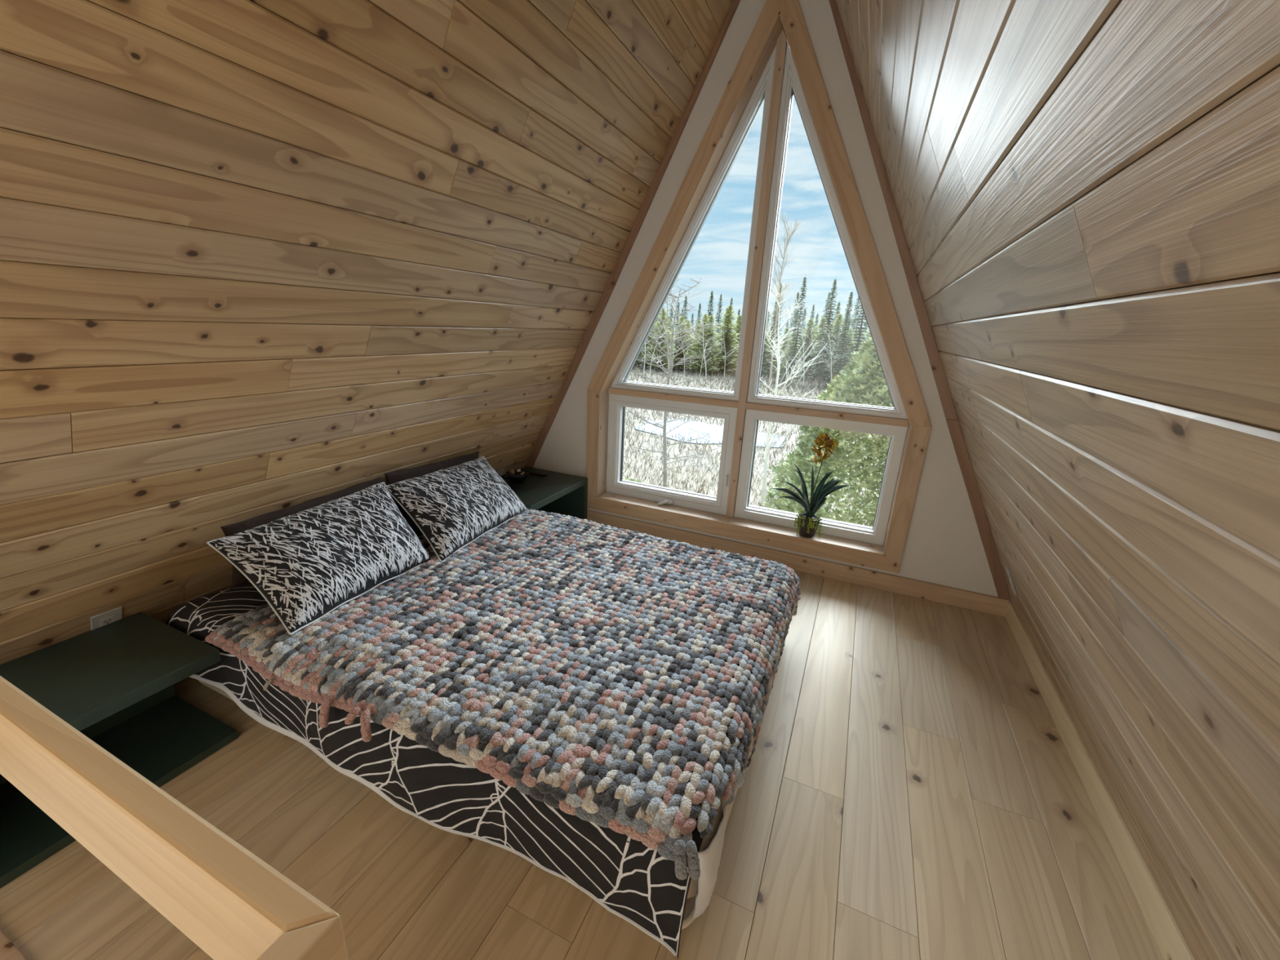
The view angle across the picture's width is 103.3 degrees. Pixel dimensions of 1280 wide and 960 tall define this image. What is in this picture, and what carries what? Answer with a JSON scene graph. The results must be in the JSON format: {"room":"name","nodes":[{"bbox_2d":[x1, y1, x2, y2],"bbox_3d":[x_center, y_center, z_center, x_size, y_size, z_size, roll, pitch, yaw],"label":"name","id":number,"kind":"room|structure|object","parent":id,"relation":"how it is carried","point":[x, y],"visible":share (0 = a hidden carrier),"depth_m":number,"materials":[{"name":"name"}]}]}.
{"room":"attic bedroom","nodes":[
{"label":"attic bedroom","id":0,"kind":"room"},
{"bbox_2d":[0,928,26,959],"bbox_3d":[-1.284,1.167,1.090,1.970,0.200,0.045,10,19,22],"label":"trim","id":1,"kind":"structure","parent":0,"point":[8,951],"depth_m":1.12,"materials":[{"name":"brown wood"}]},
{"bbox_2d":[0,0,733,664],"bbox_3d":[-1.650,-0.463,0.118,1.925,3.641,7.700,10,19,22],"label":"wall","id":2,"kind":"structure","parent":0,"point":[257,257],"depth_m":1.53,"materials":[{"name":"brown wood"}]},
{"bbox_2d":[90,606,122,631],"bbox_3d":[-1.807,0.486,1.714,0.056,0.107,0.078,10,19,22],"label":"wall outlet","id":3,"kind":"object","parent":2,"relation":"attached to","point":[99,620],"visible":0.52,"depth_m":1.70,"materials":[{"name":"grey plastic"}]},
{"bbox_2d":[100,615,113,626],"bbox_3d":[-1.804,0.488,1.714,0.032,0.060,0.033,10,19,22],"label":"receptacle","id":4,"kind":"object","parent":3,"relation":"attached to","point":[104,620],"depth_m":1.70,"materials":[{"name":"white plastic"}]},
{"bbox_2d":[0,569,1164,959],"bbox_3d":[-0.898,1.433,0.370,3.420,0.220,7.200,10,19,22],"label":"floor","id":5,"kind":"structure","parent":0,"point":[911,789],"depth_m":1.43,"materials":[{"name":"brown wood"}]},
{"bbox_2d":[0,612,239,888],"bbox_3d":[-1.782,0.742,1.485,0.635,0.349,0.688,10,19,22],"label":"nightstand","id":6,"kind":"object","parent":5,"relation":"on","point":[113,682],"visible":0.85,"depth_m":1.55,"materials":[{"name":"green paint"}]},
{"bbox_2d":[0,675,348,959],"bbox_3d":[-1.610,1.131,-0.258,1.574,0.981,2.770,10,19,22],"label":"guard","id":7,"kind":"object","parent":5,"relation":"on","point":[229,902],"visible":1,"depth_m":0.61,"materials":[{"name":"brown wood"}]},
{"bbox_2d":[198,680,696,928],"bbox_3d":[-0.503,0.626,2.176,2.022,0.290,1.478,10,19,22],"label":"mattress","id":8,"kind":"object","parent":5,"relation":"on","point":[690,904],"visible":0.05,"depth_m":1.23,"materials":[{"name":"beige fabric"}]},
{"bbox_2d":[165,517,782,959],"bbox_3d":[-0.517,0.586,2.119,2.008,0.391,1.550,10,19,22],"label":"duvet","id":9,"kind":"object","parent":8,"relation":"on","point":[630,879],"visible":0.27,"depth_m":1.32,"materials":[{"name":"black fabric"}]},
{"bbox_2d":[220,476,380,588],"bbox_3d":[-1.382,0.195,2.146,0.100,0.273,0.670,10,19,22],"label":"pillow","id":10,"kind":"object","parent":9,"relation":"on","point":[238,579],"visible":0.27,"depth_m":1.98,"materials":[{"name":"black fabric"}]},
{"bbox_2d":[384,450,479,519],"bbox_3d":[-1.103,0.017,2.751,0.098,0.283,0.670,10,19,22],"label":"pillow","id":11,"kind":"object","parent":9,"relation":"on","point":[394,477],"visible":0.32,"depth_m":2.59,"materials":[{"name":"black fabric"}]},
{"bbox_2d":[204,507,800,879],"bbox_3d":[-0.334,0.564,2.042,1.729,0.324,1.634,10,19,22],"label":"knitted blanket","id":12,"kind":"object","parent":9,"relation":"on","point":[598,673],"visible":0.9,"depth_m":1.57,"materials":[{"name":"multicoloured fabric"}]},
{"bbox_2d":[206,481,431,635],"bbox_3d":[-1.161,0.257,1.997,0.424,0.271,0.756,10,19,22],"label":"pillow","id":13,"kind":"object","parent":12,"relation":"on","point":[309,563],"visible":1,"depth_m":1.83,"materials":[{"name":"black fabric"}]},
{"bbox_2d":[383,456,527,561],"bbox_3d":[-0.881,0.103,2.556,0.436,0.268,0.817,10,19,22],"label":"pillow","id":14,"kind":"object","parent":12,"relation":"on","point":[452,507],"visible":1,"depth_m":2.40,"materials":[{"name":"black fabric"}]},
{"bbox_2d":[687,738,740,919],"bbox_3d":[-0.481,0.564,2.148,2.056,0.205,1.476,10,19,22],"label":"fitted sheet","id":15,"kind":"object","parent":8,"relation":"on","point":[709,854],"visible":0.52,"depth_m":1.15,"materials":[{"name":"beige fabric"}]},
{"bbox_2d":[500,466,587,519],"bbox_3d":[-0.834,0.179,3.459,0.700,0.349,0.681,10,19,22],"label":"nightstand","id":16,"kind":"object","parent":5,"relation":"on","point":[565,494],"visible":0.27,"depth_m":3.49,"materials":[{"name":"green paint"}]},
{"bbox_2d":[502,470,528,484],"bbox_3d":[-0.830,-0.013,3.359,0.146,0.076,0.191,10,19,22],"label":"bowl","id":17,"kind":"object","parent":16,"relation":"on","point":[516,478],"visible":0.94,"depth_m":3.33,"materials":[{"name":"black ceramic"}]},
{"bbox_2d":[528,471,546,477],"bbox_3d":[-0.719,-0.041,3.564,0.124,0.019,0.038,9,18,18],"label":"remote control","id":18,"kind":"object","parent":16,"relation":"on","point":[535,473],"visible":1,"depth_m":3.55,"materials":[{"name":"black plastic"}]},
{"bbox_2d":[532,0,1011,604],"bbox_3d":[0.617,-1.178,2.917,3.423,3.505,0.182,10,19,22],"label":"wall","id":19,"kind":"structure","parent":0,"point":[944,546],"depth_m":2.71,"materials":[{"name":"white paint"}]},
{"bbox_2d":[524,289,613,467],"bbox_3d":[-0.575,-0.538,3.537,0.802,1.498,0.018,10,19,22],"label":"trim","id":20,"kind":"structure","parent":19,"relation":"attached to","point":[606,295],"depth_m":3.43,"materials":[{"name":"brown wood"}]},
{"bbox_2d":[585,388,599,505],"bbox_3d":[-0.331,-0.204,3.520,0.090,0.850,0.019,10,19,22],"label":"trim","id":21,"kind":"structure","parent":19,"relation":"attached to","point":[593,397],"depth_m":3.49,"materials":[{"name":"brown wood"}]},
{"bbox_2d":[596,390,608,497],"bbox_3d":[-0.242,-0.264,3.588,0.012,0.740,0.239,10,19,22],"label":"trim","id":22,"kind":"structure","parent":19,"relation":"attached to","point":[603,406],"depth_m":3.53,"materials":[{"name":"brown wood"}]},
{"bbox_2d":[605,393,737,515],"bbox_3d":[0.187,-0.184,3.445,0.902,0.720,0.172,10,19,22],"label":"window","id":23,"kind":"structure","parent":19,"relation":"in","point":[615,484],"depth_m":3.46,"materials":[{"name":"white plastic"}]},
{"bbox_2d":[604,0,740,289],"bbox_3d":[0.244,-1.982,2.745,0.920,1.804,0.018,10,19,22],"label":"trim","id":24,"kind":"structure","parent":19,"relation":"attached to","point":[615,273],"depth_m":2.83,"materials":[{"name":"brown wood"}]},
{"bbox_2d":[608,387,737,408],"bbox_3d":[0.215,-0.552,3.351,0.905,0.039,0.110,10,19,22],"label":"trim","id":25,"kind":"structure","parent":19,"relation":"attached to","point":[713,402],"depth_m":3.29,"materials":[{"name":"brown wood"}]},
{"bbox_2d":[587,0,781,391],"bbox_3d":[0.170,-1.534,2.908,1.025,2.125,0.019,10,19,22],"label":"trim","id":26,"kind":"structure","parent":19,"relation":"attached to","point":[770,11],"depth_m":2.81,"materials":[{"name":"brown wood"}]},
{"bbox_2d":[599,13,786,391],"bbox_3d":[0.248,-1.456,3.020,0.941,1.920,0.239,10,19,22],"label":"trim","id":27,"kind":"structure","parent":19,"relation":"attached to","point":[770,44],"depth_m":2.86,"materials":[{"name":"brown wood"}]},
{"bbox_2d":[610,45,776,400],"bbox_3d":[0.270,-1.451,3.083,0.894,1.838,0.103,10,19,22],"label":"window","id":28,"kind":"structure","parent":19,"relation":"in","point":[762,94],"depth_m":3.00,"materials":[{"name":"white plastic"}]},
{"bbox_2d":[597,492,883,555],"bbox_3d":[0.593,0.248,3.349,1.860,0.012,0.239,10,19,22],"label":"trim","id":29,"kind":"structure","parent":19,"relation":"attached to","point":[825,539],"depth_m":3.25,"materials":[{"name":"brown wood"}]},
{"bbox_2d":[771,430,850,537],"bbox_3d":[1.016,0.019,3.023,0.446,0.673,0.148,10,19,22],"label":"potted orchid","id":30,"kind":"object","parent":29,"relation":"on","point":[807,522],"visible":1,"depth_m":3.02,"materials":[{"name":"green plant"}]},
{"bbox_2d":[586,497,898,573],"bbox_3d":[0.545,0.320,3.265,2.051,0.092,0.019,10,19,22],"label":"trim","id":31,"kind":"structure","parent":19,"relation":"attached to","point":[871,560],"depth_m":3.19,"materials":[{"name":"brown wood"}]},
{"bbox_2d":[725,29,787,517],"bbox_3d":[0.679,-1.033,2.999,0.049,2.649,0.110,10,19,22],"label":"window mullion","id":32,"kind":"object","parent":19,"relation":"attached to","point":[781,43],"depth_m":2.88,"materials":[{"name":"brown wood"}]},
{"bbox_2d":[586,509,1008,617],"bbox_3d":[0.487,0.422,3.321,3.284,0.101,0.018,10,19,22],"label":"baseboard","id":33,"kind":"structure","parent":19,"relation":"attached to","point":[971,600],"depth_m":3.04,"materials":[{"name":"brown wood"}]},
{"bbox_2d":[733,408,907,546],"bbox_3d":[1.073,-0.037,3.117,0.902,0.718,0.103,10,19,22],"label":"window","id":34,"kind":"structure","parent":19,"relation":"in","point":[875,535],"depth_m":3.06,"materials":[{"name":"white plastic"}]},
{"bbox_2d":[745,402,908,426],"bbox_3d":[1.085,-0.396,2.993,0.905,0.039,0.110,10,19,22],"label":"trim","id":35,"kind":"structure","parent":19,"relation":"attached to","point":[750,406],"depth_m":2.93,"materials":[{"name":"brown wood"}]},
{"bbox_2d":[746,42,907,419],"bbox_3d":[1.134,-1.296,2.728,0.894,1.838,0.103,10,19,22],"label":"window","id":36,"kind":"structure","parent":19,"relation":"in","point":[792,86],"depth_m":2.77,"materials":[{"name":"white plastic"}]},
{"bbox_2d":[779,0,931,426],"bbox_3d":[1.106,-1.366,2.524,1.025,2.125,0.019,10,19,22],"label":"trim","id":37,"kind":"structure","parent":19,"relation":"attached to","point":[790,11],"depth_m":2.53,"materials":[{"name":"brown wood"}]},
{"bbox_2d":[828,0,958,420],"bbox_3d":[1.163,-1.538,2.447,1.143,2.384,0.018,10,19,22],"label":"trim","id":38,"kind":"structure","parent":19,"relation":"attached to","point":[948,406],"depth_m":2.48,"materials":[{"name":"brown wood"}]},
{"bbox_2d":[883,422,931,573],"bbox_3d":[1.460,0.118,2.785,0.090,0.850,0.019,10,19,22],"label":"trim","id":39,"kind":"structure","parent":19,"relation":"attached to","point":[919,436],"depth_m":2.76,"materials":[{"name":"brown wood"}]},
{"bbox_2d":[946,418,1010,600],"bbox_3d":[1.775,0.163,2.651,0.487,0.918,0.018,10,19,22],"label":"trim","id":40,"kind":"structure","parent":19,"relation":"attached to","point":[953,425],"depth_m":2.64,"materials":[{"name":"brown wood"}]},
{"bbox_2d":[835,0,1279,959],"bbox_3d":[0.042,-0.157,-0.577,1.828,3.639,7.700,10,19,22],"label":"wall","id":41,"kind":"structure","parent":0,"point":[1086,193],"depth_m":0.69,"materials":[{"name":"brown wood"}]},
{"bbox_2d":[1004,565,1016,595],"bbox_3d":[1.760,0.477,2.402,0.054,0.108,0.078,10,19,22],"label":"wall outlet","id":42,"kind":"object","parent":41,"relation":"attached to","point":[1008,573],"visible":1,"depth_m":2.38,"materials":[{"name":"grey plastic"}]},
{"bbox_2d":[1005,603,1195,959],"bbox_3d":[0.551,1.577,-0.373,0.018,0.090,7.000,10,19,22],"label":"baseboard","id":43,"kind":"structure","parent":41,"relation":"attached to","point":[1172,945],"depth_m":1.53,"materials":[{"name":"brown wood"}]},
{"label":"outside","id":44,"kind":"structure","parent":0,"visible":0},
{"bbox_2d":[622,334,893,526],"bbox_3d":[45.130,-24.638,100.879,320.000,0.001,219.700,10,19,22],"label":"ground","id":45,"kind":"structure","parent":44,"point":[681,371],"depth_m":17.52,"materials":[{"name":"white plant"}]},
{"bbox_2d":[637,329,653,367],"bbox_3d":[0.761,-13.126,48.469,3.062,4.749,3.267,-7,20,-28],"label":"cedar tree","id":46,"kind":"object","parent":45,"relation":"on","point":[643,348],"visible":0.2,"depth_m":48.45,"materials":[{"name":"green plant"}]},
{"bbox_2d":[640,326,659,374],"bbox_3d":[0.550,-11.037,39.754,2.781,5.905,2.544,9,18,18],"label":"birch","id":47,"kind":"object","parent":45,"relation":"on","point":[655,326],"visible":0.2,"depth_m":40.02,"materials":[{"name":"white plant"}]},
{"bbox_2d":[644,317,665,377],"bbox_3d":[0.832,-10.502,39.880,2.620,4.836,2.057,-4,19,-23],"label":"birch","id":48,"kind":"object","parent":45,"relation":"on","point":[660,317],"visible":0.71,"depth_m":39.83,"materials":[{"name":"white plant"}]},
{"bbox_2d":[640,315,670,367],"bbox_3d":[1.301,-13.424,48.079,3.624,5.601,3.768,-12,23,-40],"label":"cedar tree","id":49,"kind":"object","parent":45,"relation":"on","point":[647,350],"visible":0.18,"depth_m":47.99,"materials":[{"name":"green plant"}]},
{"bbox_2d":[644,307,676,370],"bbox_3d":[1.910,-12.677,45.761,3.754,5.608,3.435,9,18,18],"label":"cedar tree","id":50,"kind":"object","parent":45,"relation":"on","point":[663,311],"visible":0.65,"depth_m":45.68,"materials":[{"name":"green plant"}]},
{"bbox_2d":[654,316,677,368],"bbox_3d":[2.558,-13.259,48.876,3.234,4.939,3.410,0,17,-9],"label":"cedar tree","id":51,"kind":"object","parent":45,"relation":"on","point":[669,322],"visible":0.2,"depth_m":48.61,"materials":[{"name":"green plant"}]},
{"bbox_2d":[663,300,675,363],"bbox_3d":[2.990,-14.193,49.351,1.986,6.483,2.074,-2,18,-17],"label":"spruce tree","id":52,"kind":"object","parent":45,"relation":"on","point":[670,313],"visible":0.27,"depth_m":48.86,"materials":[{"name":"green plant"}]},
{"bbox_2d":[624,278,723,487],"bbox_3d":[1.071,-1.938,11.657,3.051,5.132,3.400,15,21,35],"label":"larch","id":53,"kind":"object","parent":45,"relation":"on","point":[664,452],"visible":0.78,"depth_m":11.51,"materials":[{"name":"beige plant"}]},
{"bbox_2d":[671,301,680,362],"bbox_3d":[3.689,-14.802,51.510,1.724,6.438,2.102,12,19,27],"label":"spruce tree","id":54,"kind":"object","parent":45,"relation":"on","point":[678,309],"visible":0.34,"depth_m":51.06,"materials":[{"name":"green plant"}]},
{"bbox_2d":[664,315,692,369],"bbox_3d":[3.842,-12.845,47.645,3.366,5.006,3.625,10,19,22],"label":"cedar tree","id":55,"kind":"object","parent":45,"relation":"on","point":[680,356],"visible":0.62,"depth_m":47.56,"materials":[{"name":"green plant"}]},
{"bbox_2d":[674,294,688,352],"bbox_3d":[4.587,-15.579,52.872,2.198,7.204,2.368,-1,18,-12],"label":"spruce tree","id":56,"kind":"object","parent":45,"relation":"on","point":[686,297],"visible":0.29,"depth_m":52.35,"materials":[{"name":"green plant"}]},
{"bbox_2d":[641,277,723,384],"bbox_3d":[1.203,-8.591,29.615,4.292,7.203,7.795,-10,22,-37],"label":"bare alder","id":57,"kind":"object","parent":45,"relation":"on","point":[668,359],"visible":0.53,"depth_m":29.37,"materials":[{"name":"beige plant"}]},
{"bbox_2d":[673,320,693,368],"bbox_3d":[4.496,-13.064,49.086,3.494,4.636,3.060,4,17,2],"label":"cedar tree","id":58,"kind":"object","parent":45,"relation":"on","point":[688,323],"visible":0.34,"depth_m":48.84,"materials":[{"name":"green plant"}]},
{"bbox_2d":[684,320,705,369],"bbox_3d":[5.323,-12.507,47.317,3.006,4.704,3.050,15,21,35],"label":"cedar tree","id":59,"kind":"object","parent":45,"relation":"on","point":[699,322],"visible":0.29,"depth_m":47.16,"materials":[{"name":"green plant"}]},
{"bbox_2d":[689,303,701,359],"bbox_3d":[6.279,-15.902,55.204,2.018,6.607,1.872,6,18,10],"label":"spruce tree","id":60,"kind":"object","parent":45,"relation":"on","point":[700,307],"visible":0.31,"depth_m":54.60,"materials":[{"name":"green plant"}]},
{"bbox_2d":[684,313,717,373],"bbox_3d":[5.576,-12.094,45.114,3.213,5.245,3.643,10,18,21],"label":"cedar tree","id":61,"kind":"object","parent":45,"relation":"on","point":[705,315],"visible":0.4,"depth_m":45.10,"materials":[{"name":"green plant"}]},
{"bbox_2d":[693,311,720,378],"bbox_3d":[5.282,-10.810,40.362,2.549,5.584,3.053,-3,18,-18],"label":"birch","id":62,"kind":"object","parent":45,"relation":"on","point":[704,312],"visible":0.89,"depth_m":40.45,"materials":[{"name":"white plant"}]},
{"bbox_2d":[689,315,727,373],"bbox_3d":[6.107,-11.836,44.540,3.335,5.145,3.498,10,18,21],"label":"cedar tree","id":63,"kind":"object","parent":45,"relation":"on","point":[711,317],"visible":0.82,"depth_m":44.30,"materials":[{"name":"green plant"}]},
{"bbox_2d":[705,288,715,351],"bbox_3d":[6.981,-15.132,51.029,2.275,7.679,2.474,-4,18,-21],"label":"spruce tree","id":64,"kind":"object","parent":45,"relation":"on","point":[712,291],"visible":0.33,"depth_m":50.32,"materials":[{"name":"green plant"}]},
{"bbox_2d":[634,418,787,447],"bbox_3d":[2.759,-1.896,20.365,6.134,0.001,4.345,10,19,22],"label":"puddle","id":65,"kind":"object","parent":45,"relation":"on","point":[702,427],"visible":0.49,"depth_m":20.46,"materials":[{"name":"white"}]},
{"bbox_2d":[711,293,723,358],"bbox_3d":[8.798,-16.979,57.129,2.216,7.773,2.262,0,17,-8],"label":"spruce tree","id":66,"kind":"object","parent":45,"relation":"on","point":[721,297],"visible":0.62,"depth_m":56.63,"materials":[{"name":"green plant"}]},
{"bbox_2d":[708,306,740,373],"bbox_3d":[7.856,-12.663,45.931,4.560,6.073,4.327,-8,20,-31],"label":"cedar tree","id":67,"kind":"object","parent":45,"relation":"on","point":[729,309],"visible":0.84,"depth_m":45.78,"materials":[{"name":"green plant"}]},
{"bbox_2d":[714,323,737,370],"bbox_3d":[7.996,-12.559,47.670,3.276,4.860,3.238,-3,18,-18],"label":"cedar tree","id":68,"kind":"object","parent":45,"relation":"on","point":[726,323],"visible":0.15,"depth_m":47.47,"materials":[{"name":"green plant"}]},
{"bbox_2d":[716,332,738,377],"bbox_3d":[7.106,-10.311,41.413,1.937,4.189,1.813,-10,21,-36],"label":"birch","id":69,"kind":"object","parent":45,"relation":"on","point":[719,332],"visible":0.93,"depth_m":41.33,"materials":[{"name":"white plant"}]},
{"bbox_2d":[722,315,742,371],"bbox_3d":[9.248,-13.171,49.039,4.242,5.341,3.447,2,17,-3],"label":"cedar tree","id":70,"kind":"object","parent":45,"relation":"on","point":[739,317],"visible":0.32,"depth_m":48.64,"materials":[{"name":"green plant"}]},
{"bbox_2d":[760,302,770,375],"bbox_3d":[9.938,-11.774,41.258,2.445,7.350,2.306,-5,19,-25],"label":"spruce tree","id":71,"kind":"object","parent":45,"relation":"on","point":[764,357],"visible":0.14,"depth_m":41.39,"materials":[{"name":"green plant"}]},
{"bbox_2d":[760,328,771,377],"bbox_3d":[10.605,-10.992,43.769,3.492,4.438,2.684,4,17,3],"label":"cedar tree","id":72,"kind":"object","parent":45,"relation":"on","point":[766,328],"visible":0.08,"depth_m":43.62,"materials":[{"name":"green plant"}]},
{"bbox_2d":[760,322,775,375],"bbox_3d":[10.437,-11.512,43.993,3.198,5.282,3.782,7,18,11],"label":"cedar tree","id":73,"kind":"object","parent":45,"relation":"on","point":[767,322],"visible":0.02,"depth_m":43.73,"materials":[{"name":"green plant"}]},
{"bbox_2d":[760,283,782,380],"bbox_3d":[10.957,-11.873,40.922,2.086,7.840,2.353,3,17,0],"label":"spruce tree","id":74,"kind":"object","parent":45,"relation":"on","point":[780,288],"visible":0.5,"depth_m":41.18,"materials":[{"name":"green plant"}]},
{"bbox_2d":[740,284,823,505],"bbox_3d":[3.203,-1.854,11.749,2.774,5.128,2.277,-1,18,-13],"label":"poplar","id":75,"kind":"object","parent":45,"relation":"on","point":[778,357],"visible":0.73,"depth_m":11.71,"materials":[{"name":"white plant"}]},
{"bbox_2d":[777,342,804,385],"bbox_3d":[11.171,-8.498,37.427,1.591,3.426,0.090,10,19,22],"label":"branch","id":76,"kind":"object","parent":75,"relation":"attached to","point":[804,343],"visible":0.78,"depth_m":37.45,"materials":[{"name":"white plant"}]},
{"bbox_2d":[794,342,827,388],"bbox_3d":[12.460,-8.314,37.055,1.929,3.431,0.090,10,19,22],"label":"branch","id":77,"kind":"object","parent":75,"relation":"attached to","point":[827,343],"visible":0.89,"depth_m":37.23,"materials":[{"name":"white plant"}]},
{"bbox_2d":[773,327,791,373],"bbox_3d":[13.585,-12.103,47.794,2.833,4.473,3.219,16,22,36],"label":"cedar tree","id":78,"kind":"object","parent":45,"relation":"on","point":[786,328],"visible":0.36,"depth_m":47.56,"materials":[{"name":"green plant"}]},
{"bbox_2d":[767,213,804,392],"bbox_3d":[8.803,-11.217,32.790,3.404,11.096,2.857,-13,23,-42],"label":"poplar","id":79,"kind":"object","parent":45,"relation":"on","point":[782,220],"visible":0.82,"depth_m":32.14,"materials":[{"name":"beige plant"}]},
{"bbox_2d":[780,292,799,361],"bbox_3d":[16.537,-16.039,54.628,2.447,8.229,2.387,1,17,-5],"label":"spruce tree","id":80,"kind":"object","parent":45,"relation":"on","point":[797,293],"visible":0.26,"depth_m":54.18,"materials":[{"name":"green plant"}]},
{"bbox_2d":[779,333,801,379],"bbox_3d":[12.853,-10.406,42.834,2.528,4.099,2.849,-1,18,-11],"label":"cedar tree","id":81,"kind":"object","parent":45,"relation":"on","point":[785,355],"visible":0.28,"depth_m":42.84,"materials":[{"name":"green plant"}]},
{"bbox_2d":[781,275,808,382],"bbox_3d":[12.575,-11.911,40.429,2.288,8.364,2.241,1,17,-6],"label":"spruce tree","id":82,"kind":"object","parent":45,"relation":"on","point":[802,295],"visible":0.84,"depth_m":40.47,"materials":[{"name":"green plant"}]},
{"bbox_2d":[779,304,825,386],"bbox_3d":[12.619,-10.117,38.247,2.886,6.242,3.479,-13,23,-41],"label":"birch","id":83,"kind":"object","parent":45,"relation":"on","point":[804,357],"visible":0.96,"depth_m":38.70,"materials":[{"name":"white plant"}]},
{"bbox_2d":[798,307,806,346],"bbox_3d":[16.965,-14.739,53.350,2.008,6.549,2.259,1,17,-5],"label":"spruce tree","id":84,"kind":"object","parent":45,"relation":"on","point":[803,320],"visible":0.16,"depth_m":52.89,"materials":[{"name":"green plant"}]},
{"bbox_2d":[794,335,812,378],"bbox_3d":[14.743,-11.115,45.844,2.932,3.857,2.582,-4,18,-20],"label":"cedar tree","id":85,"kind":"object","parent":45,"relation":"on","point":[805,336],"visible":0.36,"depth_m":45.56,"materials":[{"name":"green plant"}]},
{"bbox_2d":[788,318,826,376],"bbox_3d":[15.106,-11.909,45.927,3.846,5.358,4.374,15,21,33],"label":"cedar tree","id":86,"kind":"object","parent":45,"relation":"on","point":[809,341],"visible":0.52,"depth_m":45.62,"materials":[{"name":"green plant"}]},
{"bbox_2d":[806,304,815,359],"bbox_3d":[17.070,-14.245,51.204,1.903,6.886,1.867,1,17,-7],"label":"spruce tree","id":87,"kind":"object","parent":45,"relation":"on","point":[813,307],"visible":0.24,"depth_m":50.46,"materials":[{"name":"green plant"}]},
{"bbox_2d":[800,319,830,383],"bbox_3d":[14.400,-10.240,40.498,3.094,5.321,2.292,8,18,15],"label":"birch","id":88,"kind":"object","parent":45,"relation":"on","point":[816,319],"visible":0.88,"depth_m":40.69,"materials":[{"name":"white plant"}]},
{"bbox_2d":[805,317,830,377],"bbox_3d":[16.672,-12.135,46.660,3.828,5.511,3.634,12,19,26],"label":"cedar tree","id":89,"kind":"object","parent":45,"relation":"on","point":[821,320],"visible":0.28,"depth_m":46.30,"materials":[{"name":"green plant"}]},
{"bbox_2d":[810,291,831,355],"bbox_3d":[19.812,-15.925,54.576,2.431,8.369,2.370,-7,20,-29],"label":"spruce tree","id":90,"kind":"object","parent":45,"relation":"on","point":[826,308],"visible":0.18,"depth_m":53.81,"materials":[{"name":"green plant"}]},
{"bbox_2d":[807,278,839,385],"bbox_3d":[14.774,-11.553,39.838,2.765,8.250,2.572,10,19,22],"label":"spruce tree","id":91,"kind":"object","parent":45,"relation":"on","point":[835,282],"visible":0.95,"depth_m":39.88,"materials":[{"name":"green plant"}]},
{"bbox_2d":[762,336,893,527],"bbox_3d":[4.360,-0.582,8.726,4.766,4.643,4.596,-11,22,-38],"label":"bush","id":92,"kind":"object","parent":45,"relation":"on","point":[862,381],"visible":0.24,"depth_m":8.15,"materials":[{"name":"green plant"}]},
{"bbox_2d":[817,300,840,376],"bbox_3d":[17.555,-12.691,46.146,2.158,6.964,2.475,-13,23,-42],"label":"spruce tree","id":93,"kind":"object","parent":45,"relation":"on","point":[838,304],"visible":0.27,"depth_m":45.53,"materials":[{"name":"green plant"}]},
{"bbox_2d":[819,325,848,381],"bbox_3d":[14.293,-9.227,37.843,2.796,4.949,2.304,-8,20,-32],"label":"birch","id":94,"kind":"object","parent":45,"relation":"on","point":[823,326],"visible":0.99,"depth_m":37.88,"materials":[{"name":"white plant"}]},
{"bbox_2d":[816,313,853,379],"bbox_3d":[17.419,-11.755,45.011,3.921,5.838,4.491,-7,20,-30],"label":"cedar tree","id":95,"kind":"object","parent":45,"relation":"on","point":[837,323],"visible":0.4,"depth_m":44.68,"materials":[{"name":"green plant"}]},
{"bbox_2d":[823,290,853,386],"bbox_3d":[15.963,-10.935,39.569,2.270,7.350,1.974,9,18,19],"label":"spruce tree","id":96,"kind":"object","parent":45,"relation":"on","point":[846,319],"visible":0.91,"depth_m":39.48,"materials":[{"name":"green plant"}]},
{"bbox_2d":[830,328,855,377],"bbox_3d":[17.895,-10.761,43.869,2.891,4.664,3.077,-10,22,-36],"label":"cedar tree","id":97,"kind":"object","parent":45,"relation":"on","point":[845,347],"visible":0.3,"depth_m":43.58,"materials":[{"name":"green plant"}]},
{"bbox_2d":[837,296,861,361],"bbox_3d":[20.399,-13.844,48.539,2.339,8.030,2.407,8,18,15],"label":"spruce tree","id":98,"kind":"object","parent":45,"relation":"on","point":[858,299],"visible":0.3,"depth_m":48.03,"materials":[{"name":"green plant"}]},
{"bbox_2d":[839,300,869,375],"bbox_3d":[16.923,-11.562,38.929,2.586,9.020,2.537,7,18,11],"label":"spruce tree","id":99,"kind":"object","parent":45,"relation":"on","point":[860,322],"visible":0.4,"depth_m":38.91,"materials":[{"name":"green plant"}]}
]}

